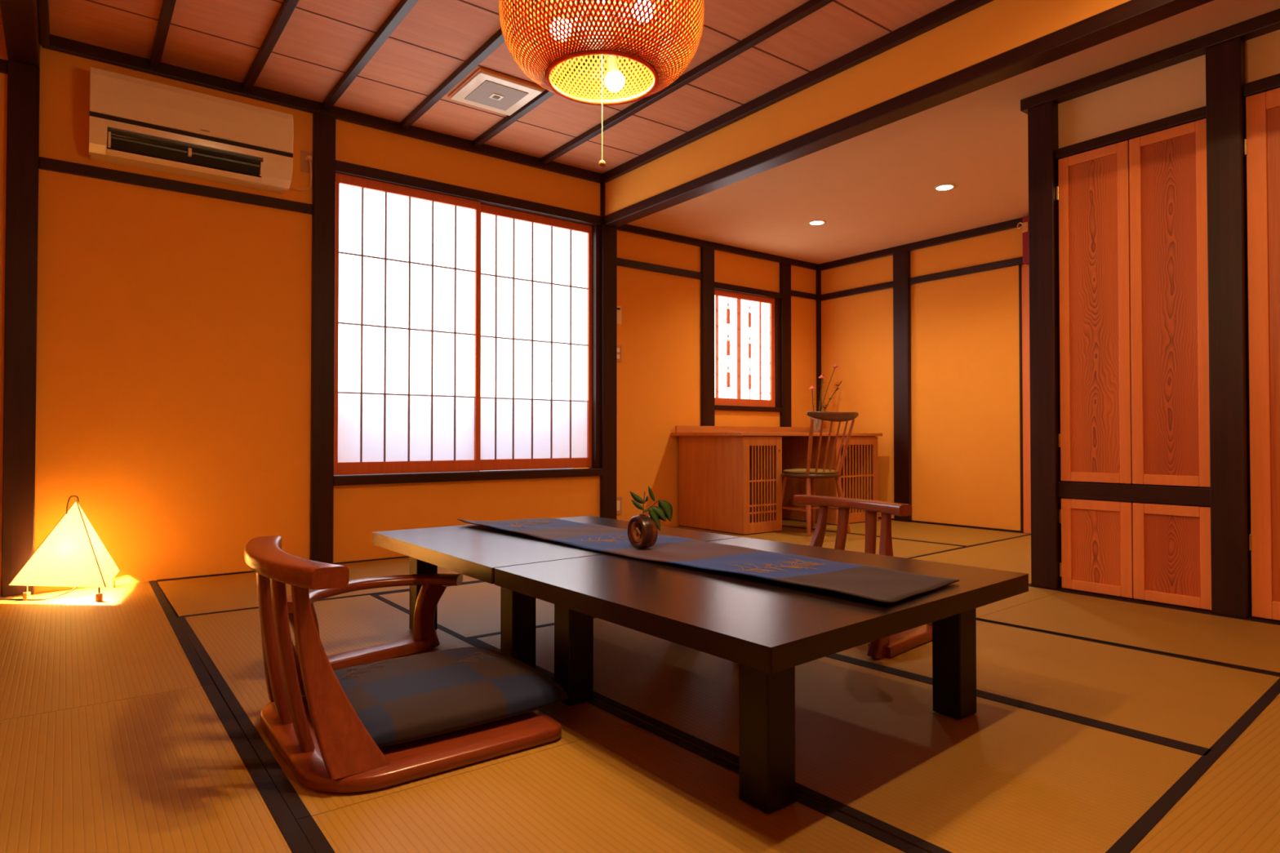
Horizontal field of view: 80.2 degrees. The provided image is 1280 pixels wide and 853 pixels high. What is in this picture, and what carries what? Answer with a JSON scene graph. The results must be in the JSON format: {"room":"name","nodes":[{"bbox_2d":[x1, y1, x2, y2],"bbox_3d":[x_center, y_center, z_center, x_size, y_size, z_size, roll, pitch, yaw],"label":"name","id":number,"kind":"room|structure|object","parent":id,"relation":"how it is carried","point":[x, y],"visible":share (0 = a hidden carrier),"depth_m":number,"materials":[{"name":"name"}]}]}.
{"room":"traditional dwelling","nodes":[
{"label":"traditional dwelling","id":0,"kind":"room"},
{"bbox_2d":[0,24,602,595],"bbox_3d":[-2.163,-0.531,4.462,4.811,2.804,0.152,1,-1,-37],"label":"wall","id":1,"kind":"structure","parent":0,"point":[173,383],"depth_m":4.14,"materials":[{"name":"paint"}]},
{"bbox_2d":[0,58,7,73],"bbox_3d":[-3.545,-1.746,3.321,1.208,0.059,0.027,1,-1,-37],"label":"trim","id":2,"kind":"structure","parent":1,"relation":"attached to","point":[3,63],"depth_m":3.67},
{"bbox_2d":[0,0,39,66],"bbox_3d":[-0.978,-1.897,1.032,0.122,0.175,6.734,1,-1,-37],"label":"trim","id":3,"kind":"structure","parent":1,"relation":"attached to","point":[20,18],"depth_m":3.41,"materials":[{"name":"wood"}]},
{"bbox_2d":[0,59,39,596],"bbox_3d":[-3.010,-0.478,3.698,0.122,2.584,0.042,1,-1,-37],"label":"pillar","id":4,"kind":"structure","parent":1,"relation":"attached to","point":[18,520],"depth_m":3.68,"materials":[{"name":"wood"}]},
{"bbox_2d":[37,0,49,46],"bbox_3d":[-0.910,-1.951,1.075,0.038,0.065,6.718,1,-1,-37],"label":"trim","id":5,"kind":"structure","parent":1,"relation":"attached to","point":[42,5],"depth_m":3.54,"materials":[{"name":"wood"}]},
{"bbox_2d":[149,0,176,68],"bbox_3d":[-0.549,-1.960,1.353,0.043,0.038,6.726,1,-1,-37],"label":"trim","id":6,"kind":"structure","parent":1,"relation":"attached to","point":[167,7],"depth_m":3.69,"materials":[{"name":"wood"}]},
{"bbox_2d":[38,156,312,214],"bbox_3d":[-2.457,-1.296,4.138,1.277,0.056,0.027,1,-1,-37],"label":"trim","id":7,"kind":"structure","parent":1,"relation":"attached to","point":[44,163],"depth_m":4.07,"materials":[{"name":"wood"}]},
{"bbox_2d":[88,66,293,193],"bbox_3d":[-2.378,-1.557,4.071,0.925,0.402,0.236,1,-1,-37],"label":"air conditioner","id":8,"kind":"object","parent":1,"relation":"attached to","point":[134,122],"visible":1,"depth_m":3.97,"materials":[{"name":"beige plastic"}]},
{"bbox_2d":[106,127,262,177],"bbox_3d":[-2.376,-1.428,3.999,0.701,0.099,0.061,1,-1,-37],"label":"outlet","id":9,"kind":"object","parent":8,"relation":"attached to","point":[121,145],"depth_m":3.97,"materials":[{"name":"black plastic"}]},
{"bbox_2d":[242,0,299,91],"bbox_3d":[-0.197,-1.956,1.619,0.043,0.038,6.726,1,-1,-37],"label":"trim","id":10,"kind":"structure","parent":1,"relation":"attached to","point":[287,7],"depth_m":3.78,"materials":[{"name":"wood"}]},
{"bbox_2d":[156,555,408,580],"bbox_3d":[-1.434,0.833,4.893,2.839,0.012,0.008,1,-1,-37],"label":"baseboard","id":11,"kind":"structure","parent":1,"relation":"attached to","point":[403,556],"depth_m":4.27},
{"bbox_2d":[300,150,312,173],"bbox_3d":[-1.978,-1.572,4.513,0.065,0.125,0.012,1,-1,-37],"label":"wall outlet","id":12,"kind":"object","parent":1,"relation":"attached to","point":[304,165],"visible":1,"depth_m":4.51,"materials":[{"name":"beige plastic"}]},
{"bbox_2d":[289,154,312,191],"bbox_3d":[-2.007,-1.497,4.439,0.053,0.221,0.198,-1,-1,35],"label":"plug","id":13,"kind":"object","parent":12,"relation":"attached to","point":[308,157],"visible":0.77,"depth_m":4.49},
{"bbox_2d":[304,162,308,168],"bbox_3d":[-1.976,-1.546,4.511,0.023,0.034,0.006,1,-1,-37],"label":"socket","id":14,"kind":"object","parent":12,"relation":"attached to","point":[306,164],"depth_m":4.51,"materials":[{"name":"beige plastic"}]},
{"bbox_2d":[310,111,335,564],"bbox_3d":[-1.895,-0.523,4.545,0.125,2.698,0.038,1,-1,-37],"label":"trim","id":15,"kind":"structure","parent":1,"relation":"attached to","point":[323,178],"depth_m":4.53,"materials":[{"name":"wood"}]},
{"bbox_2d":[42,34,604,183],"bbox_3d":[-1.612,-1.897,4.779,3.371,0.065,0.038,1,-1,-37],"label":"trim","id":16,"kind":"structure","parent":1,"relation":"attached to","point":[57,43],"depth_m":4.44,"materials":[{"name":"wood"}]},
{"bbox_2d":[321,0,417,111],"bbox_3d":[0.142,-1.953,1.875,0.043,0.038,6.726,1,-1,-37],"label":"trim","id":17,"kind":"structure","parent":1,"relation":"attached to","point":[403,7],"depth_m":3.87,"materials":[{"name":"wood"}]},
{"bbox_2d":[333,173,591,475],"bbox_3d":[-1.119,-0.618,5.209,1.919,1.843,0.074,1,-1,-37],"label":"window","id":18,"kind":"structure","parent":1,"relation":"in","point":[463,327],"depth_m":5.10,"materials":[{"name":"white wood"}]},
{"bbox_2d":[333,467,602,485],"bbox_3d":[-1.095,0.336,5.192,1.946,0.057,0.133,1,-1,-37],"label":"trim","id":19,"kind":"structure","parent":1,"relation":"attached to","point":[387,478],"depth_m":5.04,"materials":[{"name":"wood"}]},
{"bbox_2d":[335,160,601,226],"bbox_3d":[-1.099,-1.567,5.224,1.946,0.068,0.122,1,-1,-37],"label":"trim","id":20,"kind":"structure","parent":1,"relation":"attached to","point":[487,198],"depth_m":5.11,"materials":[{"name":"wood"}]},
{"bbox_2d":[400,0,539,129],"bbox_3d":[0.518,-1.948,2.159,0.043,0.038,6.726,1,-1,-37],"label":"trim","id":21,"kind":"structure","parent":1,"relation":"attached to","point":[497,39],"depth_m":4.16,"materials":[{"name":"wood"}]},
{"bbox_2d":[85,0,892,155],"bbox_3d":[0.384,-1.968,2.134,3.379,0.004,6.682,1,-1,-37],"label":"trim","id":22,"kind":"structure","parent":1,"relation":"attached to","point":[834,1],"depth_m":3.94,"materials":[{"name":"wood"}]},
{"bbox_2d":[472,0,686,147],"bbox_3d":[0.912,-1.944,2.458,0.043,0.038,6.726,1,-1,-37],"label":"trim","id":23,"kind":"structure","parent":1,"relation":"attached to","point":[508,120],"depth_m":4.60,"materials":[{"name":"wood"}]},
{"bbox_2d":[591,224,600,468],"bbox_3d":[-0.344,-0.605,5.791,0.049,1.842,0.106,1,-1,-37],"label":"trim","id":24,"kind":"structure","parent":1,"relation":"attached to","point":[596,229],"depth_m":5.75,"materials":[{"name":"wood"}]},
{"bbox_2d":[600,182,604,218],"bbox_3d":[-0.282,-1.717,5.792,0.038,0.274,0.023,1,-1,-37],"label":"trim","id":25,"kind":"structure","parent":1,"relation":"attached to","point":[602,184],"depth_m":5.78,"materials":[{"name":"wood"}]},
{"bbox_2d":[600,223,617,519],"bbox_3d":[-0.254,-0.345,5.812,0.133,2.379,0.084,1,-1,-37],"label":"trim","id":26,"kind":"structure","parent":1,"relation":"attached to","point":[608,481],"depth_m":5.78,"materials":[{"name":"wood"}]},
{"bbox_2d":[540,0,834,164],"bbox_3d":[1.330,-1.940,2.774,0.043,0.038,6.726,1,-1,-37],"label":"trim","id":27,"kind":"structure","parent":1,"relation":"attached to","point":[810,6],"depth_m":4.08,"materials":[{"name":"wood"}]},
{"bbox_2d":[602,0,993,182],"bbox_3d":[1.755,-1.922,3.090,0.038,0.065,6.718,1,-1,-37],"label":"trim","id":28,"kind":"structure","parent":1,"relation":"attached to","point":[955,9],"depth_m":4.14,"materials":[{"name":"wood"}]},
{"bbox_2d":[602,0,1213,227],"bbox_3d":[1.793,-1.601,3.138,0.118,0.070,6.756,1,-1,-37],"label":"trim","id":29,"kind":"structure","parent":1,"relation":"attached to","point":[1131,15],"depth_m":3.59,"materials":[{"name":"wood"}]},
{"bbox_2d":[0,0,955,173],"bbox_3d":[-0.089,-2.031,1.720,4.785,0.114,6.756,1,-1,-37],"label":"ceiling","id":30,"kind":"structure","parent":0,"point":[456,28],"depth_m":3.92,"materials":[{"name":"brown wood"}]},
{"bbox_2d":[448,66,545,115],"bbox_3d":[-0.830,-1.915,4.392,0.407,0.039,0.429,1,-1,-37],"label":"ceiling vent","id":31,"kind":"object","parent":30,"relation":"in","point":[486,89],"visible":0.94,"depth_m":4.34,"materials":[{"name":"white plastic"}]},
{"bbox_2d":[464,80,528,111],"bbox_3d":[-0.830,-1.908,4.389,0.266,0.008,0.289,1,-1,-37],"label":"grille","id":32,"kind":"object","parent":31,"relation":"attached to","point":[492,94],"depth_m":4.37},
{"bbox_2d":[498,0,704,167],"bbox_3d":[-0.088,-1.287,1.777,0.474,1.370,0.474,1,-1,-37],"label":"pendant lamp","id":33,"kind":"object","parent":30,"relation":"hanging from","point":[560,28],"visible":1,"depth_m":1.68,"materials":[{"name":"wicker"}]},
{"bbox_2d":[575,230,816,527],"bbox_3d":[0.738,-0.488,6.926,2.987,2.789,0.281,1,-1,-37],"label":"wall","id":34,"kind":"structure","parent":0,"point":[659,331],"depth_m":6.54,"materials":[{"name":"paint"}]},
{"bbox_2d":[617,306,621,324],"bbox_3d":[-0.179,-0.912,6.217,0.068,0.144,0.012,1,-1,-37],"label":"remote control","id":35,"kind":"object","parent":34,"relation":"attached to","point":[619,308],"visible":0.51,"depth_m":6.22,"materials":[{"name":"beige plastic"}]},
{"bbox_2d":[617,345,621,361],"bbox_3d":[-0.179,-0.597,6.212,0.068,0.137,0.012,1,-1,-37],"label":"light switch","id":36,"kind":"object","parent":34,"relation":"attached to","point":[619,347],"visible":0.58,"depth_m":6.21,"materials":[{"name":"beige plastic"}]},
{"bbox_2d":[617,496,622,514],"bbox_3d":[-0.179,0.645,6.194,0.080,0.144,0.012,1,-1,-37],"label":"wall outlet","id":37,"kind":"object","parent":34,"relation":"attached to","point":[619,499],"visible":0.59,"depth_m":6.20,"materials":[{"name":"beige plastic"}]},
{"bbox_2d":[617,500,619,511],"bbox_3d":[-0.177,0.645,6.192,0.030,0.084,0.006,1,-1,-37],"label":"socket","id":38,"kind":"object","parent":37,"relation":"attached to","point":[618,501],"depth_m":6.19,"materials":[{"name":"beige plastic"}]},
{"bbox_2d":[617,257,702,279],"bbox_3d":[0.093,-1.343,6.420,1.136,0.061,0.027,1,-1,-37],"label":"trim","id":39,"kind":"structure","parent":34,"relation":"attached to","point":[620,262],"depth_m":6.45,"materials":[{"name":"wood"}]},
{"bbox_2d":[700,246,715,426],"bbox_3d":[0.605,-0.771,6.794,0.141,1.656,0.034,1,-1,-37],"label":"trim","id":40,"kind":"structure","parent":34,"relation":"attached to","point":[707,397],"depth_m":6.77,"materials":[{"name":"wood"}]},
{"bbox_2d":[617,224,818,270],"bbox_3d":[0.723,-1.627,6.899,2.713,0.057,0.030,1,-1,-37],"label":"trim","id":41,"kind":"structure","parent":34,"relation":"attached to","point":[626,228],"depth_m":6.84,"materials":[{"name":"wood"}]},
{"bbox_2d":[714,288,775,407],"bbox_3d":[0.948,-0.715,7.108,0.870,1.053,0.038,1,-1,-37],"label":"window","id":42,"kind":"structure","parent":34,"relation":"in","point":[744,324],"depth_m":7.13,"materials":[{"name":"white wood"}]},
{"bbox_2d":[714,281,781,298],"bbox_3d":[0.984,-1.269,7.147,0.882,0.058,0.122,1,-1,-37],"label":"trim","id":43,"kind":"structure","parent":34,"relation":"attached to","point":[717,286],"depth_m":7.08,"materials":[{"name":"wood"}]},
{"bbox_2d":[715,404,782,412],"bbox_3d":[0.984,-0.166,7.131,0.882,0.046,0.122,1,-1,-37],"label":"trim","id":44,"kind":"structure","parent":34,"relation":"attached to","point":[717,407],"depth_m":7.07,"materials":[{"name":"wood"}]},
{"bbox_2d":[774,298,780,407],"bbox_3d":[1.310,-0.710,7.395,0.053,1.051,0.106,1,-1,-37],"label":"trim","id":45,"kind":"structure","parent":34,"relation":"attached to","point":[777,301],"depth_m":7.35,"materials":[{"name":"wood"}]},
{"bbox_2d":[779,262,791,426],"bbox_3d":[1.417,-0.762,7.408,0.133,1.656,0.034,1,-1,-37],"label":"trim","id":46,"kind":"structure","parent":34,"relation":"attached to","point":[785,416],"depth_m":7.38,"materials":[{"name":"wood"}]},
{"bbox_2d":[791,289,817,300],"bbox_3d":[1.630,-1.311,7.582,0.407,0.053,0.027,1,-1,-37],"label":"trim","id":47,"kind":"structure","parent":34,"relation":"attached to","point":[793,293],"depth_m":7.57,"materials":[{"name":"wood"}]},
{"bbox_2d":[816,270,821,411],"bbox_3d":[1.811,-0.357,7.698,0.038,2.459,0.038,1,-1,-37],"label":"trim","id":48,"kind":"structure","parent":34,"relation":"attached to","point":[818,272],"depth_m":7.69,"materials":[{"name":"wood"}]},
{"bbox_2d":[604,0,1130,215],"bbox_3d":[1.795,-1.786,3.142,0.091,0.334,6.756,1,-1,-37],"label":"wall","id":49,"kind":"structure","parent":0,"point":[997,27],"depth_m":3.90,"materials":[{"name":"paint"}]},
{"bbox_2d":[818,226,1027,530],"bbox_3d":[2.897,-0.495,6.420,0.152,2.789,3.390,1,-1,-37],"label":"wall","id":50,"kind":"structure","parent":0,"point":[965,339],"depth_m":6.62,"materials":[{"name":"paint"}]},
{"bbox_2d":[893,250,911,522],"bbox_3d":[2.389,-0.364,6.927,0.046,2.451,0.156,1,-1,-37],"label":"trim","id":51,"kind":"structure","parent":50,"relation":"attached to","point":[901,260],"depth_m":6.90,"materials":[{"name":"wood"}]},
{"bbox_2d":[819,217,1022,271],"bbox_3d":[2.744,-1.629,6.488,0.030,0.065,3.048,1,-1,-37],"label":"trim","id":52,"kind":"structure","parent":50,"relation":"attached to","point":[1012,224],"depth_m":6.73,"materials":[{"name":"wood"}]},
{"bbox_2d":[819,256,1024,300],"bbox_3d":[2.654,-1.318,6.606,0.027,0.059,2.744,1,-1,-37],"label":"trim","id":53,"kind":"structure","parent":50,"relation":"attached to","point":[1019,260],"depth_m":6.67,"materials":[{"name":"wood"}]},
{"bbox_2d":[911,520,1020,533],"bbox_3d":[2.745,0.851,6.464,0.015,0.023,0.984,1,-1,-37],"label":"baseboard","id":54,"kind":"structure","parent":50,"relation":"attached to","point":[913,521],"depth_m":6.42,"materials":[{"name":"wood"}]},
{"bbox_2d":[1018,264,1023,533],"bbox_3d":[3.047,-0.224,6.080,0.015,2.145,0.020,1,-1,-37],"label":"trim","id":55,"kind":"structure","parent":50,"relation":"attached to","point":[1020,265],"depth_m":6.08,"materials":[{"name":"wood"}]},
{"bbox_2d":[1017,215,1028,265],"bbox_3d":[3.056,-1.462,5.956,0.111,0.376,0.155,1,-1,-37],"label":"ornament","id":56,"kind":"object","parent":50,"relation":"hanging from","point":[1024,227],"visible":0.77,"depth_m":5.94,"materials":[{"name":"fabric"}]},
{"bbox_2d":[1021,265,1031,533],"bbox_3d":[3.265,-0.219,5.829,0.046,2.128,0.642,1,-1,-37],"label":"door","id":57,"kind":"structure","parent":50,"relation":"in","point":[1024,269],"depth_m":6.05,"materials":[{"name":"orange wood"}]},
{"bbox_2d":[626,0,1279,265],"bbox_3d":[2.859,-1.751,4.218,2.891,0.114,7.190,1,-1,-37],"label":"ceiling","id":58,"kind":"structure","parent":0,"point":[873,190],"depth_m":5.18,"materials":[{"name":"paint"}]},
{"bbox_2d":[808,220,826,225],"bbox_3d":[1.444,-1.663,6.210,0.144,0.005,0.144,1,-1,-37],"label":"recessed light","id":59,"kind":"object","parent":58,"relation":"in","point":[813,222],"visible":1,"depth_m":6.21,"materials":[{"name":"beige plastic"}]},
{"bbox_2d":[933,183,955,191],"bbox_3d":[2.136,-1.676,5.333,0.144,0.005,0.144,1,-1,-37],"label":"recessed light","id":60,"kind":"object","parent":58,"relation":"in","point":[945,187],"visible":1,"depth_m":5.33,"materials":[{"name":"beige plastic"}]},
{"bbox_2d":[1063,497,1208,590],"bbox_3d":[4.057,-0.545,3.029,2.090,2.789,3.876,1,-1,-37],"label":"wall","id":61,"kind":"structure","parent":0,"point":[1066,498],"depth_m":4.00,"materials":[{"name":"paint"}]},
{"bbox_2d":[1027,101,1063,589],"bbox_3d":[2.085,-0.412,3.896,0.114,2.459,0.125,1,-1,-37],"label":"pillar","id":62,"kind":"structure","parent":61,"relation":"attached to","point":[1042,119],"depth_m":3.85,"materials":[{"name":"wood"}]},
{"bbox_2d":[1031,585,1279,623],"bbox_3d":[3.198,0.800,2.369,0.038,0.020,3.891,1,-1,-37],"label":"baseboard","id":63,"kind":"structure","parent":61,"relation":"attached to","point":[1060,588],"depth_m":3.48,"materials":[{"name":"wood"}]},
{"bbox_2d":[1056,118,1211,610],"bbox_3d":[2.304,-0.274,3.572,0.027,2.153,0.648,1,-1,-37],"label":"closet","id":64,"kind":"object","parent":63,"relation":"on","point":[1133,268],"visible":0.98,"depth_m":3.54,"materials":[{"name":"orange wood"}]},
{"bbox_2d":[1057,480,1210,506],"bbox_3d":[2.325,0.313,3.586,0.091,0.080,0.642,1,-1,-37],"label":"trim","id":65,"kind":"structure","parent":64,"relation":"attached to","point":[1156,494],"depth_m":3.53,"materials":[{"name":"wood"}]},
{"bbox_2d":[1244,87,1279,620],"bbox_3d":[2.763,-0.303,2.967,0.027,2.195,0.632,1,-1,-37],"label":"door","id":66,"kind":"structure","parent":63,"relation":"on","point":[1262,142],"depth_m":3.17,"materials":[{"name":"orange wood"}]},
{"bbox_2d":[1205,36,1252,618],"bbox_3d":[2.548,-0.421,3.284,0.114,2.459,0.125,1,-1,-37],"label":"pillar","id":67,"kind":"structure","parent":61,"relation":"attached to","point":[1225,68],"depth_m":3.24,"materials":[{"name":"wood"}]},
{"bbox_2d":[1057,29,1279,148],"bbox_3d":[3.487,-1.550,2.612,0.661,0.365,3.876,1,-1,-37],"label":"wall","id":68,"kind":"structure","parent":0,"point":[1180,87],"depth_m":3.54,"materials":[{"name":"paper"}]},
{"bbox_2d":[1055,106,1206,159],"bbox_3d":[2.325,-1.378,3.611,0.091,0.049,0.642,1,-1,-37],"label":"trim","id":69,"kind":"structure","parent":68,"relation":"attached to","point":[1193,115],"depth_m":3.56,"materials":[{"name":"wood"}]},
{"bbox_2d":[1020,8,1279,114],"bbox_3d":[3.205,-1.691,2.427,0.122,0.059,3.918,1,-1,-37],"label":"trim","id":70,"kind":"structure","parent":68,"relation":"attached to","point":[1269,22],"depth_m":3.47,"materials":[{"name":"wood"}]},
{"bbox_2d":[1243,73,1279,97],"bbox_3d":[2.786,-1.431,3.002,0.091,0.053,0.635,1,-1,-37],"label":"trim","id":71,"kind":"structure","parent":68,"relation":"attached to","point":[1271,82],"depth_m":3.18,"materials":[{"name":"wood"}]},
{"bbox_2d":[1080,590,1275,620],"bbox_3d":[0.927,0.897,2.623,7.851,0.106,7.342,1,-1,-37],"label":"floor","id":72,"kind":"structure","parent":0,"point":[1080,590],"depth_m":3.71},
{"bbox_2d":[0,580,213,720],"bbox_3d":[-2.304,0.825,2.920,0.924,0.047,2.103,1,-1,-37],"label":"mat","id":73,"kind":"object","parent":72,"relation":"on","point":[71,650],"visible":0.77,"depth_m":2.72,"materials":[{"name":"wicker"}]},
{"bbox_2d":[0,495,119,601],"bbox_3d":[-2.799,0.571,3.540,0.652,0.483,0.443,1,-1,-37],"label":"floor lamp","id":74,"kind":"object","parent":73,"relation":"on","point":[73,554],"visible":1,"depth_m":3.58,"materials":[{"name":"paper"}]},
{"bbox_2d":[0,683,315,852],"bbox_3d":[-1.042,0.800,1.235,0.905,0.047,2.103,1,-1,-37],"label":"mat","id":75,"kind":"object","parent":72,"relation":"on","point":[175,771],"visible":1,"depth_m":1.68,"materials":[{"name":"wicker"}]},
{"bbox_2d":[156,556,481,617],"bbox_3d":[-1.520,0.843,4.164,1.824,0.047,1.046,1,-1,-37],"label":"mat","id":76,"kind":"object","parent":72,"relation":"on","point":[233,592],"visible":0.27,"depth_m":3.84,"materials":[{"name":"wicker"}]},
{"bbox_2d":[177,594,641,820],"bbox_3d":[-0.977,0.820,2.614,0.863,0.047,2.116,1,-1,-37],"label":"mat","id":77,"kind":"object","parent":72,"relation":"on","point":[228,645],"visible":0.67,"depth_m":2.48,"materials":[{"name":"wicker"}]},
{"bbox_2d":[244,535,561,793],"bbox_3d":[-0.655,0.544,1.993,0.661,0.486,0.692,1,-1,-37],"label":"chair","id":78,"kind":"object","parent":77,"relation":"on","point":[318,734],"visible":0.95,"depth_m":1.72,"materials":[{"name":"red wood"}]},
{"bbox_2d":[286,573,462,671],"bbox_3d":[-0.919,0.670,2.576,0.238,0.280,0.680,-1,-1,43],"label":"chair armrest","id":79,"kind":"object","parent":78,"relation":"attached to","point":[424,637],"visible":0.62,"depth_m":2.67,"materials":[{"name":"red wood"}]},
{"bbox_2d":[302,646,568,747],"bbox_3d":[-0.554,0.704,2.067,0.610,0.091,0.542,1,-1,-37],"label":"floor cushion","id":80,"kind":"object","parent":78,"relation":"on","point":[411,698],"visible":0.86,"depth_m":1.94,"materials":[{"name":"fabric"}]},
{"bbox_2d":[375,581,595,639],"bbox_3d":[-0.244,0.838,3.808,1.798,0.047,1.067,1,-1,-37],"label":"mat","id":81,"kind":"object","parent":72,"relation":"on","point":[471,610],"visible":0.18,"depth_m":3.37,"materials":[{"name":"wicker"}]},
{"bbox_2d":[296,721,927,852],"bbox_3d":[0.316,0.796,0.960,0.937,0.047,2.079,1,-1,-37],"label":"mat","id":82,"kind":"object","parent":72,"relation":"on","point":[637,788],"visible":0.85,"depth_m":1.53,"materials":[{"name":"wicker"}]},
{"bbox_2d":[671,525,964,558],"bbox_3d":[1.218,0.867,5.807,1.090,0.047,2.217,1,-1,-37],"label":"mat","id":83,"kind":"object","parent":72,"relation":"on","point":[901,548],"visible":0.2,"depth_m":5.60,"materials":[{"name":"wicker"}]},
{"bbox_2d":[671,425,882,534],"bbox_3d":[1.242,0.423,6.744,1.809,0.855,0.847,1,-1,-37],"label":"writing desk","id":84,"kind":"object","parent":83,"relation":"on","point":[731,478],"visible":0.8,"depth_m":6.34,"materials":[{"name":"orange wood"}]},
{"bbox_2d":[809,416,822,432],"bbox_3d":[1.685,-0.018,7.260,0.128,0.163,0.128,1,-1,-37],"label":"glass vase","id":85,"kind":"object","parent":84,"relation":"on","point":[817,423],"visible":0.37,"depth_m":7.21,"materials":[{"name":"white"}]},
{"bbox_2d":[808,386,815,411],"bbox_3d":[1.653,-0.176,7.201,0.134,0.413,0.066,1,-1,-37],"label":"flower","id":86,"kind":"object","parent":85,"relation":"in","point":[811,388],"visible":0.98,"depth_m":7.18,"materials":[{"name":"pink plant"}]},
{"bbox_2d":[817,374,824,409],"bbox_3d":[1.737,-0.235,7.311,0.137,0.534,0.068,0,-1,-21],"label":"leafy branch","id":87,"kind":"object","parent":85,"relation":"in","point":[823,375],"visible":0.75,"depth_m":7.31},
{"bbox_2d":[818,374,825,411],"bbox_3d":[1.725,-0.231,7.243,0.073,0.523,0.069,0,-1,-16],"label":"flower","id":88,"kind":"object","parent":85,"relation":"in","point":[821,376],"visible":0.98,"depth_m":7.25,"materials":[{"name":"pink plant"}]},
{"bbox_2d":[820,364,838,411],"bbox_3d":[1.795,-0.286,7.329,0.258,0.637,0.060,0,-1,-19],"label":"flower","id":89,"kind":"object","parent":85,"relation":"in","point":[834,366],"visible":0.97,"depth_m":7.33,"materials":[{"name":"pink plant"}]},
{"bbox_2d":[822,381,841,411],"bbox_3d":[1.833,-0.208,7.356,0.356,0.484,0.106,1,-1,-37],"label":"leafy branch","id":90,"kind":"object","parent":85,"relation":"in","point":[837,388],"visible":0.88,"depth_m":7.36,"materials":[{"name":"green plant"}]},
{"bbox_2d":[781,411,858,536],"bbox_3d":[1.401,0.369,6.105,0.512,0.965,0.569,0,-1,-27],"label":"spindle chair","id":91,"kind":"object","parent":83,"relation":"on","point":[813,473],"visible":0.88,"depth_m":5.94,"materials":[{"name":"brown wood"}]},
{"bbox_2d":[470,617,1207,852],"bbox_3d":[0.378,0.816,2.325,0.986,0.047,2.092,1,-1,-37],"label":"mat","id":92,"kind":"object","parent":72,"relation":"on","point":[872,748],"visible":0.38,"depth_m":1.85,"materials":[{"name":"wicker"}]},
{"bbox_2d":[372,515,739,668],"bbox_3d":[-0.333,0.612,2.963,1.074,0.378,1.068,1,-1,-37],"label":"table","id":93,"kind":"object","parent":92,"relation":"on","point":[473,551],"visible":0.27,"depth_m":2.62,"materials":[{"name":"black paint"}]},
{"bbox_2d":[457,518,959,603],"bbox_3d":[0.038,0.404,2.635,0.430,0.023,2.107,1,-1,-39],"label":"table runner","id":94,"kind":"object","parent":93,"relation":"on","point":[885,585],"visible":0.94,"depth_m":2.31,"materials":[{"name":"fabric"}]},
{"bbox_2d":[626,513,657,548],"bbox_3d":[0.007,0.351,2.550,0.059,0.116,0.112,1,-1,-37],"label":"bud vase","id":95,"kind":"object","parent":94,"relation":"on","point":[642,531],"visible":1,"depth_m":2.52,"materials":[{"name":"brown ceramic"}]},
{"bbox_2d":[630,485,672,530],"bbox_3d":[0.039,0.273,2.546,0.146,0.150,0.043,0,-1,-4],"label":"leaf sprig","id":96,"kind":"object","parent":95,"relation":"in","point":[664,510],"visible":1,"depth_m":2.55,"materials":[{"name":"plant"}]},
{"bbox_2d":[494,537,1028,813],"bbox_3d":[0.338,0.600,2.156,1.149,0.378,1.126,1,-1,-37],"label":"table","id":97,"kind":"object","parent":92,"relation":"on","point":[768,628],"visible":0.83,"depth_m":1.79,"materials":[{"name":"black paint"}]},
{"bbox_2d":[782,518,1029,546],"bbox_3d":[2.007,0.876,6.456,1.200,0.047,2.134,1,-1,-37],"label":"mat","id":98,"kind":"object","parent":72,"relation":"on","point":[919,531],"visible":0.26,"depth_m":6.08,"materials":[{"name":"wicker"}]},
{"bbox_2d":[907,533,1031,586],"bbox_3d":[2.541,0.854,4.950,2.164,0.047,1.017,1,-1,-37],"label":"mat","id":99,"kind":"object","parent":72,"relation":"on","point":[1013,554],"visible":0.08,"depth_m":4.87,"materials":[{"name":"wicker"}]},
{"bbox_2d":[976,585,1062,617],"bbox_3d":[1.140,0.844,4.252,0.941,0.047,2.004,1,-1,-37],"label":"mat","id":100,"kind":"object","parent":72,"relation":"on","point":[1034,593],"visible":0.09,"depth_m":3.55,"materials":[{"name":"wicker"}]},
{"bbox_2d":[831,617,1279,751],"bbox_3d":[1.061,0.825,2.910,0.932,0.047,2.042,1,-1,-41],"label":"mat","id":101,"kind":"object","parent":72,"relation":"on","point":[1190,704],"visible":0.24,"depth_m":2.37,"materials":[{"name":"wicker"}]},
{"bbox_2d":[793,494,911,556],"bbox_3d":[0.718,0.562,3.238,0.661,0.486,0.692,0,-1,-30],"label":"chair","id":102,"kind":"object","parent":101,"relation":"on","point":[871,508],"visible":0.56,"depth_m":3.33,"materials":[{"name":"red wood"}]},
{"bbox_2d":[866,564,964,658],"bbox_3d":[0.984,0.673,2.786,0.680,0.280,0.238,1,-1,-44],"label":"chair base","id":103,"kind":"object","parent":101,"relation":"on","point":[888,646],"visible":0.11,"depth_m":2.69,"materials":[{"name":"red wood"}]},
{"bbox_2d":[976,591,1279,676],"bbox_3d":[2.356,0.821,2.675,0.934,0.047,2.050,1,-1,-37],"label":"mat","id":104,"kind":"object","parent":72,"relation":"on","point":[1247,642],"visible":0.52,"depth_m":3.04,"materials":[{"name":"wicker"}]},
{"bbox_2d":[1105,678,1279,852],"bbox_3d":[1.683,0.803,1.445,1.892,0.047,1.012,1,-1,-41],"label":"mat","id":105,"kind":"object","parent":72,"relation":"on","point":[1228,801],"visible":1,"depth_m":1.59,"materials":[{"name":"wicker"}]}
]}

